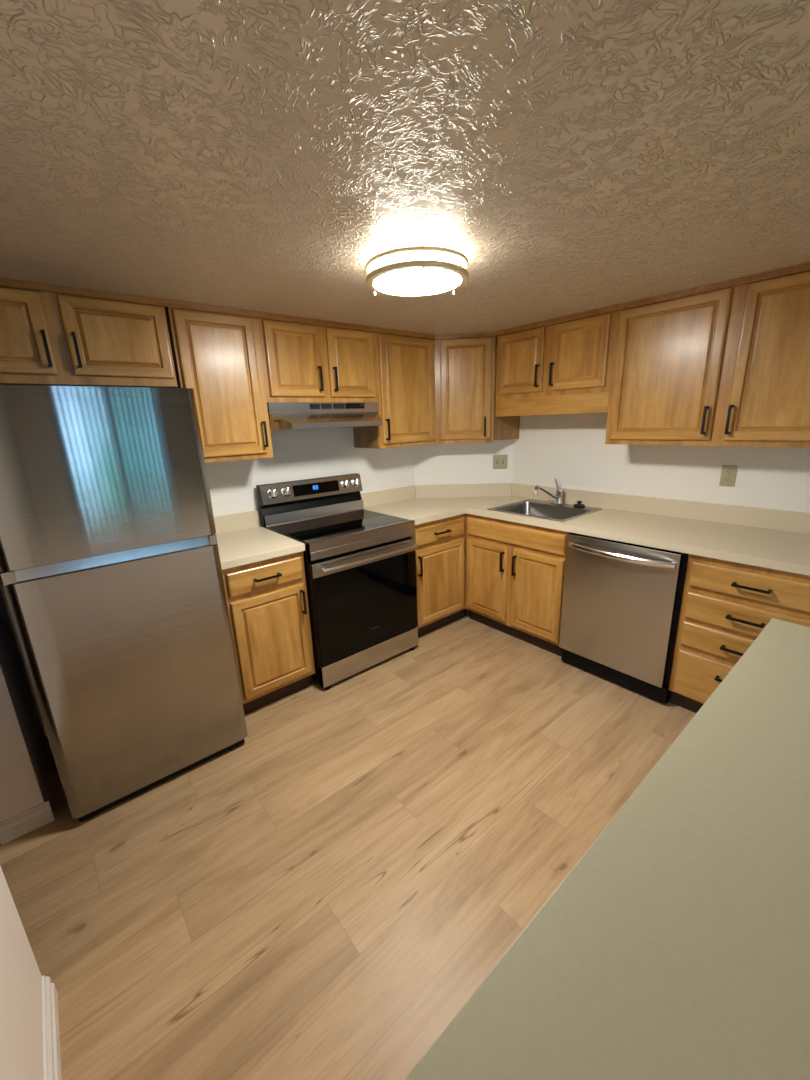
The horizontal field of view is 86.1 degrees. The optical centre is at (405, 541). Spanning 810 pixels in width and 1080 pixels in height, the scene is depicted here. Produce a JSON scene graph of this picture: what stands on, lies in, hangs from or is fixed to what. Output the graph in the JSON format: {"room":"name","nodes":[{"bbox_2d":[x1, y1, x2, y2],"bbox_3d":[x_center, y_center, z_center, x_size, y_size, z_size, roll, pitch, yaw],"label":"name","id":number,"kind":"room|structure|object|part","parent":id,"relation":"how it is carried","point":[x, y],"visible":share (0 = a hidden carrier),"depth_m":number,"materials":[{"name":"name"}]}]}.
{"room":"kitchen","nodes":[
{"label":"kitchen","id":0,"kind":"room"},
{"bbox_2d":[0,589,48,1079],"bbox_3d":[-0.642,0.406,0.411,0.133,2.124,4.200,-15,20,-38],"label":"wall","id":1,"kind":"structure","parent":0,"point":[23,760],"depth_m":1.62,"materials":[{"name":"white paint"}]},
{"bbox_2d":[0,800,53,844],"bbox_3d":[-1.523,1.124,1.737,0.164,0.091,0.017,-15,20,-38],"label":"baseboard","id":2,"kind":"structure","parent":1,"relation":"attached to","point":[18,825],"depth_m":1.73,"materials":[{"name":"white paint"}]},
{"bbox_2d":[42,975,61,1079],"bbox_3d":[-0.637,1.354,0.799,0.017,0.091,1.140,-15,20,-38],"label":"baseboard","id":3,"kind":"structure","parent":1,"relation":"attached to","point":[51,1034],"depth_m":1.11,"materials":[{"name":"white paint"}]},
{"bbox_2d":[0,277,434,339],"bbox_3d":[-0.783,-1.201,2.293,2.587,0.029,0.021,-15,20,-38],"label":"trim","id":4,"kind":"structure","parent":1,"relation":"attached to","point":[4,282],"depth_m":2.07,"materials":[{"name":"brown wood"}]},
{"bbox_2d":[0,427,414,735],"bbox_3d":[-1.026,-0.253,2.825,2.775,2.124,0.120,-15,20,-38],"label":"wall","id":5,"kind":"structure","parent":0,"point":[298,454],"depth_m":2.95,"materials":[{"name":"white paint"}]},
{"bbox_2d":[0,287,177,387],"bbox_3d":[-1.529,-0.870,1.911,0.846,0.354,0.361,-15,20,-38],"label":"upper cabinet","id":6,"kind":"object","parent":5,"relation":"attached to","point":[47,339],"visible":1,"depth_m":1.85,"materials":[{"name":"brown wood"}]},
{"bbox_3d":[-1.609,-0.817,1.673,0.360,0.311,0.019,-15,20,-38],"label":"door","id":7,"kind":"part","parent":6,"relation":"part of","materials":[{"name":"brown wood"}]},
{"bbox_3d":[-1.466,-0.787,1.768,0.012,0.138,0.036,-15,20,-38],"label":"handle","id":8,"kind":"part","parent":6,"relation":"part of","materials":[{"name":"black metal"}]},
{"bbox_3d":[-1.389,-0.809,1.829,0.012,0.138,0.036,-15,20,-38],"label":"handle","id":9,"kind":"part","parent":6,"relation":"part of","materials":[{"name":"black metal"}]},
{"bbox_3d":[-1.277,-0.903,1.940,0.393,0.311,0.019,-15,20,-38],"label":"door","id":10,"kind":"part","parent":6,"relation":"part of","materials":[{"name":"brown wood"}]},
{"bbox_2d":[165,307,272,462],"bbox_3d":[-1.022,-0.819,2.364,0.432,0.730,0.361,-15,20,-38],"label":"upper cabinet","id":11,"kind":"object","parent":5,"relation":"attached to","point":[218,356],"visible":0.93,"depth_m":2.25,"materials":[{"name":"brown wood"}]},
{"bbox_3d":[-0.782,-0.598,2.408,0.012,0.138,0.036,-15,20,-38],"label":"handle","id":12,"kind":"part","parent":11,"relation":"part of","materials":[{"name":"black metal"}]},
{"bbox_2d":[214,510,259,533],"bbox_3d":[-1.135,-0.108,2.673,0.472,0.106,0.018,-15,20,-38],"label":"backsplash","id":13,"kind":"structure","parent":5,"relation":"attached to","point":[249,519],"depth_m":2.72,"materials":[{"name":"beige laminate"}]},
{"bbox_2d":[257,318,376,401],"bbox_3d":[-0.572,-1.083,2.690,0.761,0.428,0.361,-15,20,-38],"label":"upper cabinet","id":14,"kind":"object","parent":5,"relation":"attached to","point":[302,362],"visible":0.95,"depth_m":2.55,"materials":[{"name":"brown wood"}]},
{"bbox_3d":[-0.628,-1.033,2.472,0.343,0.391,0.019,-15,20,-38],"label":"door","id":15,"kind":"part","parent":14,"relation":"part of","materials":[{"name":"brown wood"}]},
{"bbox_3d":[-0.503,-0.963,2.560,0.012,0.138,0.036,-15,20,-38],"label":"handle","id":16,"kind":"part","parent":14,"relation":"part of","materials":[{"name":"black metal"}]},
{"bbox_3d":[-0.424,-0.984,2.623,0.012,0.138,0.036,-15,20,-38],"label":"handle","id":17,"kind":"part","parent":14,"relation":"part of","materials":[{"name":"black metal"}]},
{"bbox_3d":[-0.335,-1.109,2.707,0.337,0.391,0.019,-15,20,-38],"label":"door","id":18,"kind":"part","parent":14,"relation":"part of","materials":[{"name":"brown wood"}]},
{"bbox_2d":[267,402,382,429],"bbox_3d":[-0.534,-0.797,2.735,0.760,0.149,0.442,-15,20,-38],"label":"range hood","id":19,"kind":"object","parent":5,"relation":"attached to","point":[282,415],"visible":0.97,"depth_m":2.58,"materials":[{"name":"metal"}]},
{"bbox_2d":[310,404,319,408],"bbox_3d":[-0.544,-0.810,2.594,0.067,0.031,0.002,-15,20,-38],"label":"vent grille","id":20,"kind":"object","parent":19,"relation":"attached to","point":[312,406],"depth_m":2.59,"materials":[{"name":"grey metal"}]},
{"bbox_2d":[321,404,331,408],"bbox_3d":[-0.483,-0.826,2.643,0.073,0.031,0.002,-15,20,-38],"label":"vent grille","id":21,"kind":"object","parent":19,"relation":"attached to","point":[323,406],"depth_m":2.64,"materials":[{"name":"grey metal"}]},
{"bbox_2d":[333,404,344,408],"bbox_3d":[-0.416,-0.843,2.697,0.083,0.031,0.002,-15,20,-38],"label":"vent grille","id":22,"kind":"object","parent":19,"relation":"attached to","point":[335,406],"depth_m":2.70,"materials":[{"name":"grey metal"}]},
{"bbox_3d":[-0.324,-0.868,2.771,0.143,0.033,0.002,-15,20,-38],"label":"control panel","id":23,"kind":"part","parent":19,"relation":"part of","materials":[{"name":"black plastic"}]},
{"bbox_2d":[361,485,414,506],"bbox_3d":[-0.152,-0.362,3.463,0.575,0.106,0.018,-15,20,-38],"label":"backsplash","id":24,"kind":"structure","parent":5,"relation":"attached to","point":[408,492],"depth_m":3.46,"materials":[{"name":"beige laminate"}]},
{"bbox_2d":[353,332,435,448],"bbox_3d":[-0.071,-1.065,3.129,0.536,0.730,0.361,-15,20,-38],"label":"upper cabinet","id":25,"kind":"object","parent":5,"relation":"attached to","point":[404,365],"visible":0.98,"depth_m":3.01,"materials":[{"name":"brown wood"}]},
{"bbox_3d":[-0.121,-0.761,2.942,0.012,0.138,0.036,-15,20,-38],"label":"handle","id":26,"kind":"part","parent":25,"relation":"part of","materials":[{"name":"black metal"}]},
{"bbox_3d":[0.021,-1.053,3.030,0.486,0.695,0.019,-15,20,-38],"label":"door","id":27,"kind":"part","parent":25,"relation":"part of","materials":[{"name":"brown wood"}]},
{"bbox_2d":[434,337,519,443],"bbox_3d":[0.443,-1.123,3.272,0.872,0.730,0.299,-1,16,5],"label":"upper cabinet","id":28,"kind":"object","parent":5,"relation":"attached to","point":[465,368],"visible":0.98,"depth_m":3.17,"materials":[{"name":"brown wood"}]},
{"bbox_2d":[434,332,495,339],"bbox_3d":[0.417,-1.460,3.070,0.433,0.029,0.020,-1,16,5],"label":"trim","id":29,"kind":"structure","parent":28,"relation":"attached to","point":[478,334],"depth_m":3.06,"materials":[{"name":"brown wood"}]},
{"bbox_3d":[0.437,-1.106,3.169,0.364,0.695,0.019,-1,16,5],"label":"door","id":30,"kind":"part","parent":28,"relation":"part of","materials":[{"name":"brown wood"}]},
{"bbox_3d":[0.582,-0.854,3.198,0.012,0.138,0.036,-1,16,5],"label":"handle","id":31,"kind":"part","parent":28,"relation":"part of","materials":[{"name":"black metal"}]},
{"bbox_2d":[0,609,695,1079],"bbox_3d":[0.536,1.408,0.739,5.050,0.060,5.900,-15,20,-38],"label":"floor","id":32,"kind":"structure","parent":0,"point":[320,896],"depth_m":1.58,"materials":[{"name":"brown wood"}]},
{"bbox_2d":[0,385,247,821],"bbox_3d":[-1.329,0.206,2.017,0.718,1.696,0.757,-15,20,-38],"label":"refrigerator","id":33,"kind":"object","parent":32,"relation":"on","point":[111,574],"visible":1,"depth_m":1.69,"materials":[{"name":"silver metal"}]},
{"bbox_3d":[-1.127,-0.259,1.616,0.718,0.599,0.071,-15,20,-38],"label":"freezer door","id":34,"kind":"part","parent":33,"relation":"part of","materials":[{"name":"metal"}]},
{"bbox_3d":[-1.116,0.054,1.709,0.642,0.042,0.063,-15,20,-38],"label":"pocket handle","id":35,"kind":"part","parent":33,"relation":"part of","materials":[{"name":"silver metal"}]},
{"bbox_3d":[-1.099,0.558,1.844,0.718,1.001,0.071,-15,20,-38],"label":"door","id":36,"kind":"part","parent":33,"relation":"part of","materials":[{"name":"metal"}]},
{"bbox_2d":[222,551,314,713],"bbox_3d":[-0.907,0.462,2.577,0.461,0.874,0.656,-15,20,-38],"label":"base cabinet","id":37,"kind":"object","parent":32,"relation":"on","point":[267,600],"visible":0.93,"depth_m":2.35,"materials":[{"name":"brown wood"}]},
{"bbox_2d":[214,510,304,569],"bbox_3d":[-0.937,-0.032,2.451,0.472,0.146,0.630,-15,20,-38],"label":"countertop","id":38,"kind":"structure","parent":37,"relation":"on","point":[241,539],"depth_m":2.44,"materials":[{"name":"beige laminate"}]},
{"bbox_3d":[-0.731,0.182,2.280,0.402,0.127,0.019,-15,20,-38],"label":"drawer","id":39,"kind":"part","parent":37,"relation":"part of","materials":[{"name":"brown wood"}]},
{"bbox_3d":[-0.717,0.186,2.256,0.138,0.012,0.036,-15,20,-38],"label":"handle","id":40,"kind":"part","parent":37,"relation":"part of","materials":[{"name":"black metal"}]},
{"bbox_3d":[-0.719,0.541,2.380,0.402,0.560,0.019,-15,20,-38],"label":"door","id":41,"kind":"part","parent":37,"relation":"part of","materials":[{"name":"brown wood"}]},
{"bbox_3d":[-0.571,0.337,2.420,0.012,0.138,0.036,-15,20,-38],"label":"handle","id":42,"kind":"part","parent":37,"relation":"part of","materials":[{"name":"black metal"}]},
{"bbox_2d":[256,473,418,689],"bbox_3d":[-0.404,0.203,2.868,0.763,1.182,0.726,-15,20,-38],"label":"range","id":43,"kind":"object","parent":32,"relation":"on","point":[360,564],"visible":0.96,"depth_m":2.71,"materials":[{"name":"black metal"}]},
{"bbox_3d":[-0.838,-0.303,2.751,0.062,0.061,0.047,-15,20,-38],"label":"knob","id":44,"kind":"part","parent":43,"relation":"part of","materials":[{"name":"silver metal"}]},
{"bbox_3d":[-0.767,-0.322,2.808,0.062,0.061,0.047,-15,20,-38],"label":"knob","id":45,"kind":"part","parent":43,"relation":"part of","materials":[{"name":"silver metal"}]},
{"bbox_3d":[-0.607,-0.365,2.957,0.346,0.072,0.017,-15,20,-38],"label":"display panel","id":46,"kind":"part","parent":43,"relation":"part of","materials":[{"name":"black glass"}]},
{"bbox_2d":[266,509,408,544],"bbox_3d":[-0.429,-0.112,2.799,0.748,0.014,0.570,-15,20,-38],"label":"glass cooktop","id":47,"kind":"object","parent":43,"relation":"in","point":[307,530],"depth_m":2.76,"materials":[{"name":"black glass"}]},
{"bbox_3d":[-0.422,-0.411,3.085,0.062,0.061,0.047,-15,20,-38],"label":"knob","id":48,"kind":"part","parent":43,"relation":"part of","materials":[{"name":"silver metal"}]},
{"bbox_3d":[-0.354,-0.428,3.140,0.062,0.061,0.047,-15,20,-38],"label":"knob","id":49,"kind":"part","parent":43,"relation":"part of","materials":[{"name":"silver metal"}]},
{"bbox_3d":[-0.231,0.352,2.701,0.752,0.628,0.032,-15,20,-38],"label":"oven door","id":50,"kind":"part","parent":43,"relation":"part of","materials":[{"name":"black glass"}]},
{"bbox_3d":[-0.241,-0.018,2.595,0.756,0.102,0.040,-15,20,-38],"label":"rail","id":51,"kind":"part","parent":43,"relation":"part of","materials":[{"name":"metal"}]},
{"bbox_3d":[-0.226,0.089,2.611,0.752,0.082,0.010,-15,20,-38],"label":"door trim","id":52,"kind":"part","parent":43,"relation":"part of","materials":[{"name":"metal"}]},
{"bbox_3d":[-0.216,0.393,2.696,0.748,0.548,0.009,-15,20,-38],"label":"door glass","id":53,"kind":"part","parent":43,"relation":"part of","materials":[{"name":"black glass"}]},
{"bbox_3d":[-0.216,0.726,2.804,0.752,0.136,0.044,-15,20,-38],"label":"drawer","id":54,"kind":"part","parent":43,"relation":"part of","materials":[{"name":"metal"}]},
{"bbox_3d":[-0.199,0.090,2.578,0.687,0.024,0.074,-15,20,-38],"label":"handle","id":55,"kind":"part","parent":43,"relation":"part of","materials":[{"name":"silver metal"}]},
{"bbox_2d":[411,514,464,636],"bbox_3d":[0.086,0.204,3.376,0.602,0.874,0.656,-15,20,-38],"label":"base cabinet","id":56,"kind":"object","parent":32,"relation":"on","point":[440,553],"visible":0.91,"depth_m":3.13,"materials":[{"name":"brown wood"}]},
{"bbox_3d":[0.099,0.171,2.961,0.012,0.138,0.036,-15,20,-38],"label":"handle","id":57,"kind":"part","parent":56,"relation":"part of","materials":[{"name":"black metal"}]},
{"bbox_3d":[0.248,-0.071,3.067,0.475,0.127,0.019,-15,20,-38],"label":"drawer","id":58,"kind":"part","parent":56,"relation":"part of","materials":[{"name":"brown wood"}]},
{"bbox_3d":[0.260,0.288,3.167,0.475,0.560,0.019,-15,20,-38],"label":"door","id":59,"kind":"part","parent":56,"relation":"part of","materials":[{"name":"brown wood"}]},
{"bbox_3d":[0.261,-0.068,3.043,0.138,0.012,0.036,-15,20,-38],"label":"handle","id":60,"kind":"part","parent":56,"relation":"part of","materials":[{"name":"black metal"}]},
{"bbox_2d":[465,514,570,656],"bbox_3d":[0.936,0.227,3.187,0.656,0.874,0.836,-15,20,-38],"label":"base cabinet","id":61,"kind":"object","parent":32,"relation":"on","point":[515,571],"visible":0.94,"depth_m":2.96,"materials":[{"name":"brown wood"}]},
{"bbox_3d":[0.589,0.274,3.174,0.019,0.560,0.367,-15,20,-38],"label":"door","id":62,"kind":"part","parent":61,"relation":"part of","materials":[{"name":"brown wood"}]},
{"bbox_3d":[0.663,0.140,2.994,0.036,0.138,0.012,-15,20,-38],"label":"handle","id":63,"kind":"part","parent":61,"relation":"part of","materials":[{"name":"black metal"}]},
{"bbox_3d":[0.729,0.162,2.920,0.036,0.138,0.012,-15,20,-38],"label":"handle","id":64,"kind":"part","parent":61,"relation":"part of","materials":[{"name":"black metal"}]},
{"bbox_3d":[0.711,-0.046,2.919,0.019,0.127,0.786,-15,20,-38],"label":"false drawer","id":65,"kind":"part","parent":61,"relation":"part of","materials":[{"name":"brown wood"}]},
{"bbox_3d":[0.858,0.351,2.865,0.019,0.560,0.371,-15,20,-38],"label":"door","id":66,"kind":"part","parent":61,"relation":"part of","materials":[{"name":"brown wood"}]},
{"bbox_2d":[361,483,809,575],"bbox_3d":[0.916,-0.161,2.680,1.164,0.146,2.632,-15,20,-38],"label":"countertop","id":67,"kind":"structure","parent":61,"relation":"on","point":[761,537],"depth_m":2.56,"materials":[{"name":"beige laminate"}]},
{"bbox_2d":[487,499,602,521],"bbox_3d":[0.966,-0.147,3.054,0.510,0.176,0.602,-15,20,-38],"label":"sink","id":68,"kind":"object","parent":67,"relation":"in","point":[528,507],"visible":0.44,"depth_m":3.17,"materials":[{"name":"grey metal"}]},
{"bbox_2d":[495,502,589,518],"bbox_3d":[0.944,-0.141,3.037,0.394,0.170,0.542,-15,20,-38],"label":"basin","id":69,"kind":"object","parent":68,"relation":"in","point":[539,509],"depth_m":3.19,"materials":[{"name":"grey metal"}]},
{"bbox_2d":[573,501,584,507],"bbox_3d":[1.218,-0.266,3.043,0.078,0.041,0.078,-15,20,-38],"label":"stopper","id":70,"kind":"object","parent":68,"relation":"on","point":[578,505],"visible":1,"depth_m":3.02,"materials":[{"name":"black rubber"}]},
{"bbox_2d":[533,478,566,504],"bbox_3d":[1.039,-0.352,3.114,0.248,0.183,0.118,-10,18,-28],"label":"faucet","id":71,"kind":"object","parent":67,"relation":"on","point":[558,497],"visible":1,"depth_m":3.14,"materials":[{"name":"silver metal"}]},
{"bbox_3d":[1.013,-0.355,3.126,0.201,0.117,0.034,-7,16,-17],"label":"spout","id":72,"kind":"part","parent":71,"relation":"part of","materials":[{"name":"silver metal"}]},
{"bbox_2d":[559,533,688,703],"bbox_3d":[1.381,0.372,2.620,0.698,0.868,0.620,-15,20,-38],"label":"dishwasher","id":73,"kind":"object","parent":32,"relation":"on","point":[621,601],"visible":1,"depth_m":2.40,"materials":[{"name":"silver metal"}]},
{"bbox_3d":[1.126,0.072,2.326,0.064,0.035,0.562,-15,20,-38],"label":"handle","id":74,"kind":"part","parent":73,"relation":"part of","materials":[{"name":"silver metal"}]},
{"bbox_2d":[669,554,809,712],"bbox_3d":[1.791,0.470,2.203,0.656,0.874,0.559,-15,20,-38],"label":"base cabinet","id":75,"kind":"object","parent":32,"relation":"on","point":[726,606],"visible":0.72,"depth_m":2.06,"materials":[{"name":"brown wood"}]},
{"bbox_3d":[1.577,0.720,2.090,0.019,0.248,0.496,-15,20,-38],"label":"drawer","id":76,"kind":"part","parent":75,"relation":"part of","materials":[{"name":"brown wood"}]},
{"bbox_3d":[1.569,0.508,2.031,0.019,0.128,0.496,-15,20,-38],"label":"drawer","id":77,"kind":"part","parent":75,"relation":"part of","materials":[{"name":"brown wood"}]},
{"bbox_3d":[1.553,0.675,2.060,0.036,0.012,0.138,-15,20,-38],"label":"handle","id":78,"kind":"part","parent":75,"relation":"part of","materials":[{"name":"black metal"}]},
{"bbox_3d":[1.547,0.515,2.015,0.036,0.012,0.138,-15,20,-38],"label":"handle","id":79,"kind":"part","parent":75,"relation":"part of","materials":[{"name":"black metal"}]},
{"bbox_3d":[1.542,0.361,1.973,0.036,0.012,0.138,-15,20,-38],"label":"handle","id":80,"kind":"part","parent":75,"relation":"part of","materials":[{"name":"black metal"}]},
{"bbox_3d":[1.564,0.359,1.989,0.019,0.137,0.496,-15,20,-38],"label":"drawer","id":81,"kind":"part","parent":75,"relation":"part of","materials":[{"name":"brown wood"}]},
{"bbox_3d":[1.558,0.202,1.945,0.019,0.124,0.496,-15,20,-38],"label":"drawer","id":82,"kind":"part","parent":75,"relation":"part of","materials":[{"name":"brown wood"}]},
{"bbox_3d":[1.536,0.206,1.929,0.036,0.012,0.138,-15,20,-38],"label":"handle","id":83,"kind":"part","parent":75,"relation":"part of","materials":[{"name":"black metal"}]},
{"bbox_2d":[0,0,809,336],"bbox_3d":[0.462,-0.705,0.151,5.050,0.080,5.900,-15,20,-38],"label":"ceiling","id":84,"kind":"structure","parent":0,"point":[580,156],"depth_m":0.96,"materials":[{"name":"beige paint"}]},
{"bbox_2d":[365,237,468,296],"bbox_3d":[0.041,-1.002,1.615,0.382,0.103,0.382,-15,20,-38],"label":"ceiling light","id":85,"kind":"object","parent":84,"relation":"attached to","point":[412,268],"visible":1,"depth_m":1.51,"materials":[{"name":"white glass"}]},
{"bbox_2d":[373,268,460,295],"bbox_3d":[0.043,-0.961,1.626,0.330,0.014,0.330,-15,20,-38],"label":"diffuser","id":86,"kind":"object","parent":85,"relation":"attached to","point":[410,281],"depth_m":1.58,"materials":[{"name":"white glass"}]},
{"bbox_3d":[0.057,-0.958,1.439,0.005,0.093,0.005,-15,20,-38],"label":"post","id":87,"kind":"part","parent":85,"relation":"part of","materials":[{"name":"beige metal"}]},
{"bbox_2d":[414,439,513,596],"bbox_3d":[0.482,-0.543,3.678,0.690,2.124,0.690,-15,20,-38],"label":"wall","id":88,"kind":"structure","parent":0,"point":[454,463],"depth_m":3.56,"materials":[{"name":"white paint"}]},
{"bbox_2d":[415,483,511,497],"bbox_3d":[0.477,-0.426,3.613,0.807,0.106,0.018,-1,16,5],"label":"backsplash","id":89,"kind":"structure","parent":88,"relation":"attached to","point":[491,489],"depth_m":3.60,"materials":[{"name":"beige laminate"}]},
{"bbox_2d":[493,455,507,468],"bbox_3d":[0.768,-0.649,3.526,0.116,0.114,0.016,-1,16,5],"label":"light switch","id":90,"kind":"object","parent":88,"relation":"attached to","point":[499,461],"visible":1,"depth_m":3.53,"materials":[{"name":"beige plastic"}]},
{"bbox_2d":[495,262,809,335],"bbox_3d":[1.278,-1.276,2.303,0.021,0.029,2.012,-15,20,-38],"label":"trim","id":91,"kind":"structure","parent":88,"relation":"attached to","point":[804,267],"depth_m":2.20,"materials":[{"name":"brown wood"}]},
{"bbox_2d":[404,618,809,1079],"bbox_3d":[0.631,0.927,0.637,1.922,0.914,0.652,-15,20,-38],"label":"countertop","id":92,"kind":"structure","parent":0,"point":[677,946],"depth_m":0.54,"materials":[{"name":"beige laminate"}]},
{"bbox_2d":[512,413,809,512],"bbox_3d":[2.549,-0.072,1.724,0.120,2.124,5.050,-15,20,-38],"label":"wall","id":93,"kind":"structure","parent":0,"point":[571,449],"depth_m":2.73,"materials":[{"name":"white paint"}]},
{"bbox_2d":[495,311,616,416],"bbox_3d":[1.017,-1.134,2.895,0.361,0.546,0.839,-15,20,-38],"label":"upper cabinet","id":94,"kind":"object","parent":93,"relation":"attached to","point":[565,367],"visible":0.97,"depth_m":2.75,"materials":[{"name":"brown wood"}]},
{"bbox_3d":[0.774,-1.216,2.950,0.019,0.390,0.368,-15,20,-38],"label":"door","id":95,"kind":"part","parent":94,"relation":"part of","materials":[{"name":"brown wood"}]},
{"bbox_3d":[0.858,-1.088,2.843,0.036,0.138,0.012,-15,20,-38],"label":"handle","id":96,"kind":"part","parent":94,"relation":"part of","materials":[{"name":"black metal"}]},
{"bbox_3d":[0.928,-1.067,2.762,0.036,0.138,0.012,-15,20,-38],"label":"handle","id":97,"kind":"part","parent":94,"relation":"part of","materials":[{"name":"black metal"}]},
{"bbox_3d":[1.048,-1.138,2.635,0.019,0.390,0.363,-15,20,-38],"label":"door","id":98,"kind":"part","parent":94,"relation":"part of","materials":[{"name":"brown wood"}]},
{"bbox_2d":[512,483,809,533],"bbox_3d":[1.540,-0.240,2.811,0.018,0.106,2.052,-15,20,-38],"label":"backsplash","id":99,"kind":"structure","parent":93,"relation":"attached to","point":[781,520],"depth_m":2.63,"materials":[{"name":"beige laminate"}]},
{"bbox_2d":[605,271,809,447],"bbox_3d":[1.667,-0.861,2.175,0.361,0.730,1.167,-15,20,-38],"label":"upper cabinet","id":100,"kind":"object","parent":93,"relation":"attached to","point":[730,366],"visible":1,"depth_m":2.12,"materials":[{"name":"brown wood"}]},
{"bbox_3d":[1.372,-0.900,2.309,0.019,0.695,0.517,-15,20,-38],"label":"door","id":101,"kind":"part","parent":100,"relation":"part of","materials":[{"name":"brown wood"}]},
{"bbox_3d":[1.508,-0.613,2.188,0.036,0.138,0.012,-15,20,-38],"label":"handle","id":102,"kind":"part","parent":100,"relation":"part of","materials":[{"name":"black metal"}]},
{"bbox_3d":[1.574,-0.594,2.111,0.036,0.138,0.012,-15,20,-38],"label":"handle","id":103,"kind":"part","parent":100,"relation":"part of","materials":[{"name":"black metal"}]},
{"bbox_3d":[1.747,-0.793,1.877,0.019,0.695,0.529,-15,20,-38],"label":"door","id":104,"kind":"part","parent":100,"relation":"part of","materials":[{"name":"brown wood"}]},
{"bbox_2d":[719,465,737,486],"bbox_3d":[1.813,-0.371,2.438,0.007,0.118,0.071,-15,20,-38],"label":"outlet","id":105,"kind":"object","parent":93,"relation":"attached to","point":[728,473],"visible":1,"depth_m":2.44,"materials":[{"name":"beige plastic"}]},
{"bbox_2d":[724,477,730,481],"bbox_3d":[1.812,-0.351,2.442,0.002,0.033,0.033,-15,20,-38],"label":"receptacle","id":106,"kind":"object","parent":105,"relation":"attached to","point":[726,479],"depth_m":2.44,"materials":[{"name":"beige plastic"}]},
{"bbox_2d":[725,469,731,474],"bbox_3d":[1.811,-0.390,2.431,0.002,0.033,0.033,-15,20,-38],"label":"receptacle","id":107,"kind":"object","parent":105,"relation":"attached to","point":[727,471],"depth_m":2.43,"materials":[{"name":"beige plastic"}]}
]}

